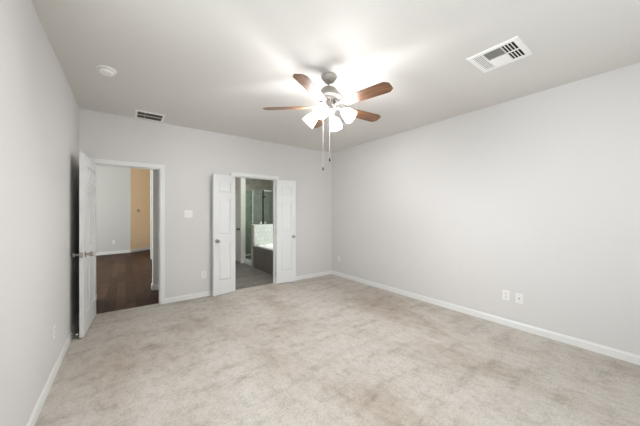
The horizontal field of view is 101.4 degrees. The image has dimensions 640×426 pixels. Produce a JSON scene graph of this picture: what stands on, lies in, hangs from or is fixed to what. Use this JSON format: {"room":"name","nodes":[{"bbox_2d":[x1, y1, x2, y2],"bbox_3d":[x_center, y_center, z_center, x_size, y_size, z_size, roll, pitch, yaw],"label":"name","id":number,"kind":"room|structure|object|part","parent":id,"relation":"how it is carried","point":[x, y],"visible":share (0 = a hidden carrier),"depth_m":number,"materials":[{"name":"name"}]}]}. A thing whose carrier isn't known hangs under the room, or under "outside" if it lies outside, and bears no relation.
{"room":"empty bedroom","nodes":[
{"label":"empty bedroom","id":0,"kind":"room"},
{"bbox_2d":[0,0,78,425],"bbox_3d":[-1.644,0.002,1.304,0.115,2.737,5.382,0,0,-37],"label":"wall","id":1,"kind":"structure","parent":0,"point":[39,109],"depth_m":1.72,"materials":[{"name":"paint"}]},
{"bbox_2d":[26,314,78,425],"bbox_3d":[-1.593,1.329,1.342,0.013,0.082,5.152,0,0,-37],"label":"baseboard","id":2,"kind":"structure","parent":1,"relation":"attached to","point":[33,418],"depth_m":2.05,"materials":[{"name":"wood"}]},
{"bbox_2d":[53,324,54,339],"bbox_3d":[-2.229,0.995,2.198,0.008,0.118,0.072,0,0,-37],"label":"power outlet","id":3,"kind":"object","parent":1,"relation":"attached to","point":[54,324],"visible":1,"depth_m":2.19,"materials":[{"name":"plastic"}]},
{"bbox_2d":[72,152,95,337],"bbox_3d":[-2.804,0.346,3.176,0.177,2.022,0.777,0,0,-33],"label":"door","id":4,"kind":"structure","parent":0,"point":[87,167],"depth_m":3.00,"materials":[{"name":"wood"}]},
{"bbox_3d":[-2.591,0.457,2.940,0.071,0.062,0.062,0,0,-33],"label":"knob","id":5,"kind":"part","parent":4,"relation":"part of","materials":[{"name":"silver metal"}]},
{"bbox_2d":[96,165,130,251],"bbox_3d":[-7.843,-0.430,7.954,0.100,3.600,3.433,0,0,43],"label":"wall","id":6,"kind":"structure","parent":0,"point":[113,184],"depth_m":8.83,"materials":[{"name":"grey paint"}]},
{"bbox_2d":[96,247,149,255],"bbox_3d":[-7.506,1.320,8.321,0.443,0.100,4.413,0,0,36],"label":"baseboard","id":7,"kind":"structure","parent":6,"relation":"attached to","point":[145,248],"depth_m":8.99,"materials":[{"name":"wood"}]},
{"bbox_2d":[131,168,149,249],"bbox_3d":[-6.563,-0.430,9.715,0.100,3.600,1.087,0,0,13],"label":"wall","id":8,"kind":"structure","parent":0,"point":[140,178],"depth_m":9.56,"materials":[{"name":"paint"}]},
{"bbox_2d":[150,170,151,258],"bbox_3d":[-4.970,-0.430,8.016,0.350,3.600,0.300,0,0,-37],"label":"wall","id":9,"kind":"structure","parent":0,"point":[150,170],"depth_m":7.80,"materials":[{"name":"grey paint"}]},
{"bbox_2d":[152,170,158,284],"bbox_3d":[-2.801,-0.430,4.907,0.563,3.600,0.180,0,0,-37],"label":"wall","id":10,"kind":"structure","parent":0,"point":[155,173],"depth_m":4.70,"materials":[{"name":"grey paint"}]},
{"bbox_2d":[151,283,158,290],"bbox_3d":[-2.802,1.320,4.896,0.578,0.100,0.195,0,0,-37],"label":"baseboard","id":11,"kind":"structure","parent":10,"relation":"attached to","point":[155,286],"depth_m":4.68,"materials":[{"name":"wood"}]},
{"bbox_2d":[79,108,331,297],"bbox_3d":[-1.467,0.002,4.712,4.225,2.737,0.115,0,0,-37],"label":"wall","id":12,"kind":"structure","parent":0,"point":[190,157],"depth_m":4.27,"materials":[{"name":"paint"}]},
{"bbox_2d":[90,158,164,303],"bbox_3d":[-2.751,0.319,3.761,0.892,2.102,0.145,0,0,-37],"label":"trim","id":13,"kind":"structure","parent":12,"relation":"attached to","point":[104,162],"depth_m":3.95,"materials":[{"name":"wood"}]},
{"bbox_2d":[184,210,192,217],"bbox_3d":[-2.090,0.010,4.167,0.116,0.118,0.019,0,0,-37],"label":"light switch","id":14,"kind":"object","parent":12,"relation":"attached to","point":[187,213],"visible":1,"depth_m":4.17,"materials":[{"name":"plastic"}]},
{"bbox_2d":[212,174,234,296],"bbox_3d":[-1.595,0.354,4.416,0.116,2.006,0.406,0,0,40],"label":"door","id":15,"kind":"structure","parent":12,"relation":"in","point":[223,186],"depth_m":4.41,"materials":[{"name":"wood"}]},
{"bbox_2d":[165,270,331,303],"bbox_3d":[-1.429,1.329,4.660,4.225,0.082,0.013,0,0,-37],"label":"baseboard","id":16,"kind":"structure","parent":12,"relation":"attached to","point":[206,293],"depth_m":4.28,"materials":[{"name":"wood"}]},
{"bbox_2d":[231,172,278,283],"bbox_3d":[-1.219,0.325,4.895,0.929,2.090,0.145,0,0,-37],"label":"trim","id":17,"kind":"structure","parent":12,"relation":"attached to","point":[239,175],"depth_m":5.09,"materials":[{"name":"wood"}]},
{"bbox_2d":[276,180,295,283],"bbox_3d":[-0.654,0.354,5.125,0.406,2.006,0.116,0,0,-27],"label":"door","id":18,"kind":"structure","parent":12,"relation":"in","point":[285,189],"depth_m":5.13,"materials":[{"name":"wood"}]},
{"bbox_2d":[235,177,239,189],"bbox_3d":[-2.510,0.002,7.772,0.105,2.737,1.220,0,0,-37],"label":"wall","id":19,"kind":"structure","parent":0,"point":[237,180],"depth_m":7.47,"materials":[{"name":"paint"}]},
{"bbox_2d":[235,189,239,261],"bbox_3d":[-2.448,0.343,7.545,0.106,2.030,0.760,0,0,-37],"label":"door","id":20,"kind":"structure","parent":19,"relation":"in","point":[237,192],"depth_m":7.43,"materials":[{"name":"white wood"}]},
{"bbox_2d":[240,178,245,258],"bbox_3d":[-2.136,0.002,7.246,0.130,2.737,0.070,0,0,-37],"label":"wall","id":21,"kind":"structure","parent":0,"point":[242,180],"depth_m":7.21,"materials":[{"name":"paint"}]},
{"bbox_2d":[244,259,250,265],"bbox_3d":[-1.896,1.314,7.057,0.120,0.118,0.520,0,0,-37],"label":"trim","id":22,"kind":"structure","parent":21,"relation":"attached to","point":[246,261],"depth_m":7.02,"materials":[{"name":"white tile"}]},
{"bbox_2d":[249,190,272,227],"bbox_3d":[-1.367,0.312,7.386,1.399,1.865,0.591,0,0,-37],"label":"shower enclosure","id":23,"kind":"object","parent":22,"relation":"on","point":[263,191],"visible":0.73,"depth_m":6.93,"materials":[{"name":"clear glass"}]},
{"bbox_3d":[-1.758,-0.163,6.836,0.024,0.895,0.030,0,0,-37],"label":"corner post","id":24,"kind":"part","parent":23,"relation":"part of","materials":[{"name":"silver metal"}]},
{"bbox_2d":[251,225,253,266],"bbox_3d":[-1.192,0.840,7.168,1.385,1.060,0.140,0,0,-37],"label":"wall","id":25,"kind":"structure","parent":0,"point":[252,226],"depth_m":6.74,"materials":[{"name":"grey paint"}]},
{"bbox_2d":[254,225,272,245],"bbox_3d":[-1.134,0.573,7.116,1.355,0.525,0.012,0,0,-37],"label":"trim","id":26,"kind":"structure","parent":25,"relation":"attached to","point":[263,234],"depth_m":6.85,"materials":[{"name":"white tile"}]},
{"bbox_2d":[246,178,268,254],"bbox_3d":[-2.929,0.002,8.283,3.050,2.737,0.100,0,0,-37],"label":"wall","id":27,"kind":"structure","parent":0,"point":[257,185],"depth_m":8.79,"materials":[{"name":"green tile"}]},
{"bbox_2d":[253,246,272,274],"bbox_3d":[-0.649,1.103,6.435,1.385,0.535,1.683,0,0,-37],"label":"platform","id":28,"kind":"object","parent":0,"point":[262,258],"visible":0.21,"depth_m":6.20,"materials":[{"name":"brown tile"}]},
{"bbox_2d":[257,243,272,250],"bbox_3d":[-0.661,1.024,6.452,1.345,0.462,1.603,0,0,-37],"label":"bathtub","id":29,"kind":"object","parent":28,"relation":"in","point":[269,246],"visible":0.12,"depth_m":6.48,"materials":[{"name":"ceramic"}]},
{"bbox_2d":[269,180,272,223],"bbox_3d":[-0.633,0.002,7.661,0.100,2.737,3.633,0,0,-37],"label":"wall","id":30,"kind":"structure","parent":0,"point":[270,181],"depth_m":8.99,"materials":[{"name":"grey tile"}]},
{"bbox_2d":[31,0,639,152],"bbox_3d":[0.100,-1.427,2.595,4.455,0.120,5.382,0,0,-37],"label":"ceiling","id":31,"kind":"structure","parent":0,"point":[207,65],"depth_m":2.27,"materials":[{"name":"paint"}]},
{"bbox_2d":[95,65,116,75],"bbox_3d":[-2.028,-1.343,2.487,0.158,0.048,0.158,0,0,-37],"label":"smoke detector","id":32,"kind":"object","parent":31,"relation":"attached to","point":[104,70],"visible":1,"depth_m":2.45,"materials":[{"name":"white plastic"}]},
{"bbox_2d":[135,109,164,121],"bbox_3d":[-2.386,-1.362,3.677,0.340,0.010,0.330,0,0,-37],"label":"ceiling vent","id":33,"kind":"object","parent":31,"relation":"in","point":[138,113],"visible":1,"depth_m":3.65,"materials":[{"name":"white plastic"}]},
{"bbox_2d":[263,72,392,169],"bbox_3d":[0.128,-0.897,2.616,1.252,0.940,1.277,0,0,-37],"label":"ceiling fan","id":34,"kind":"object","parent":31,"relation":"hanging from","point":[328,97],"visible":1,"depth_m":2.51,"materials":[{"name":"brown wood"}]},
{"bbox_3d":[-0.328,-1.060,2.643,0.487,0.037,0.138,0,0,5],"label":"blade","id":35,"kind":"part","parent":34,"relation":"part of","materials":[{"name":"brown wood"}]},
{"bbox_3d":[-0.108,-0.947,2.679,0.139,0.148,0.147,0,0,-37],"label":"lamp shade","id":36,"kind":"part","parent":34,"relation":"part of","materials":[{"name":"white glass"}]},
{"bbox_3d":[-0.073,-1.060,2.221,0.138,0.037,0.487,0,0,23],"label":"blade","id":37,"kind":"part","parent":34,"relation":"part of","materials":[{"name":"brown wood"}]},
{"bbox_3d":[-0.006,-1.060,3.014,0.138,0.037,0.487,0,0,-13],"label":"blade","id":38,"kind":"part","parent":34,"relation":"part of","materials":[{"name":"brown wood"}]},
{"bbox_3d":[0.017,-0.947,2.409,0.147,0.148,0.139,0,0,-37],"label":"lamp shade","id":39,"kind":"part","parent":34,"relation":"part of","materials":[{"name":"white glass"}]},
{"bbox_3d":[0.021,-0.972,2.442,0.053,0.072,0.073,0,0,0],"label":"bulb","id":40,"kind":"part","parent":34,"relation":"part of","materials":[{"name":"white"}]},
{"bbox_3d":[0.162,-0.947,2.805,0.147,0.148,0.139,0,0,-37],"label":"lamp shade","id":41,"kind":"part","parent":34,"relation":"part of","materials":[{"name":"white glass"}]},
{"bbox_3d":[0.287,-0.947,2.534,0.139,0.148,0.147,0,0,-37],"label":"lamp shade","id":42,"kind":"part","parent":34,"relation":"part of","materials":[{"name":"white glass"}]},
{"bbox_3d":[0.448,-1.060,2.823,0.487,0.037,0.138,0,0,-31],"label":"blade","id":43,"kind":"part","parent":34,"relation":"part of","materials":[{"name":"brown wood"}]},
{"bbox_3d":[0.406,-1.060,2.333,0.487,0.037,0.138,0,0,41],"label":"blade","id":44,"kind":"part","parent":34,"relation":"part of","materials":[{"name":"brown wood"}]},
{"bbox_2d":[466,36,532,72],"bbox_3d":[1.555,-1.361,2.277,0.372,0.012,0.380,0,0,-37],"label":"ceiling vent","id":45,"kind":"object","parent":31,"relation":"in","point":[513,49],"visible":1,"depth_m":2.25,"materials":[{"name":"white plastic"}]},
{"bbox_2d":[34,250,639,425],"bbox_3d":[-3.279,1.430,5.059,7.250,0.120,13.365,0,0,-37],"label":"floor","id":46,"kind":"structure","parent":0,"point":[326,350],"depth_m":2.36,"materials":[{"name":"beige carpet"}]},
{"bbox_2d":[332,62,639,355],"bbox_3d":[1.844,0.002,3.886,0.115,2.737,5.382,0,0,-37],"label":"wall","id":47,"kind":"structure","parent":0,"point":[536,196],"depth_m":3.12,"materials":[{"name":"paint"}]},
{"bbox_2d":[332,271,639,364],"bbox_3d":[1.793,1.329,3.848,0.013,0.082,5.152,0,0,-37],"label":"baseboard","id":48,"kind":"structure","parent":47,"relation":"attached to","point":[622,355],"depth_m":3.10,"materials":[{"name":"wood"}]},
{"bbox_2d":[503,290,508,300],"bbox_3d":[2.273,1.000,3.203,0.008,0.118,0.072,0,0,-37],"label":"power outlet","id":49,"kind":"object","parent":47,"relation":"attached to","point":[505,292],"visible":1,"depth_m":3.20,"materials":[{"name":"plastic"}]},
{"bbox_2d":[516,293,522,303],"bbox_3d":[2.349,1.007,3.093,0.017,0.118,0.072,0,0,-37],"label":"cable jack plate","id":50,"kind":"object","parent":47,"relation":"attached to","point":[519,297],"visible":1,"depth_m":3.09,"materials":[{"name":"plastic"}]}
]}

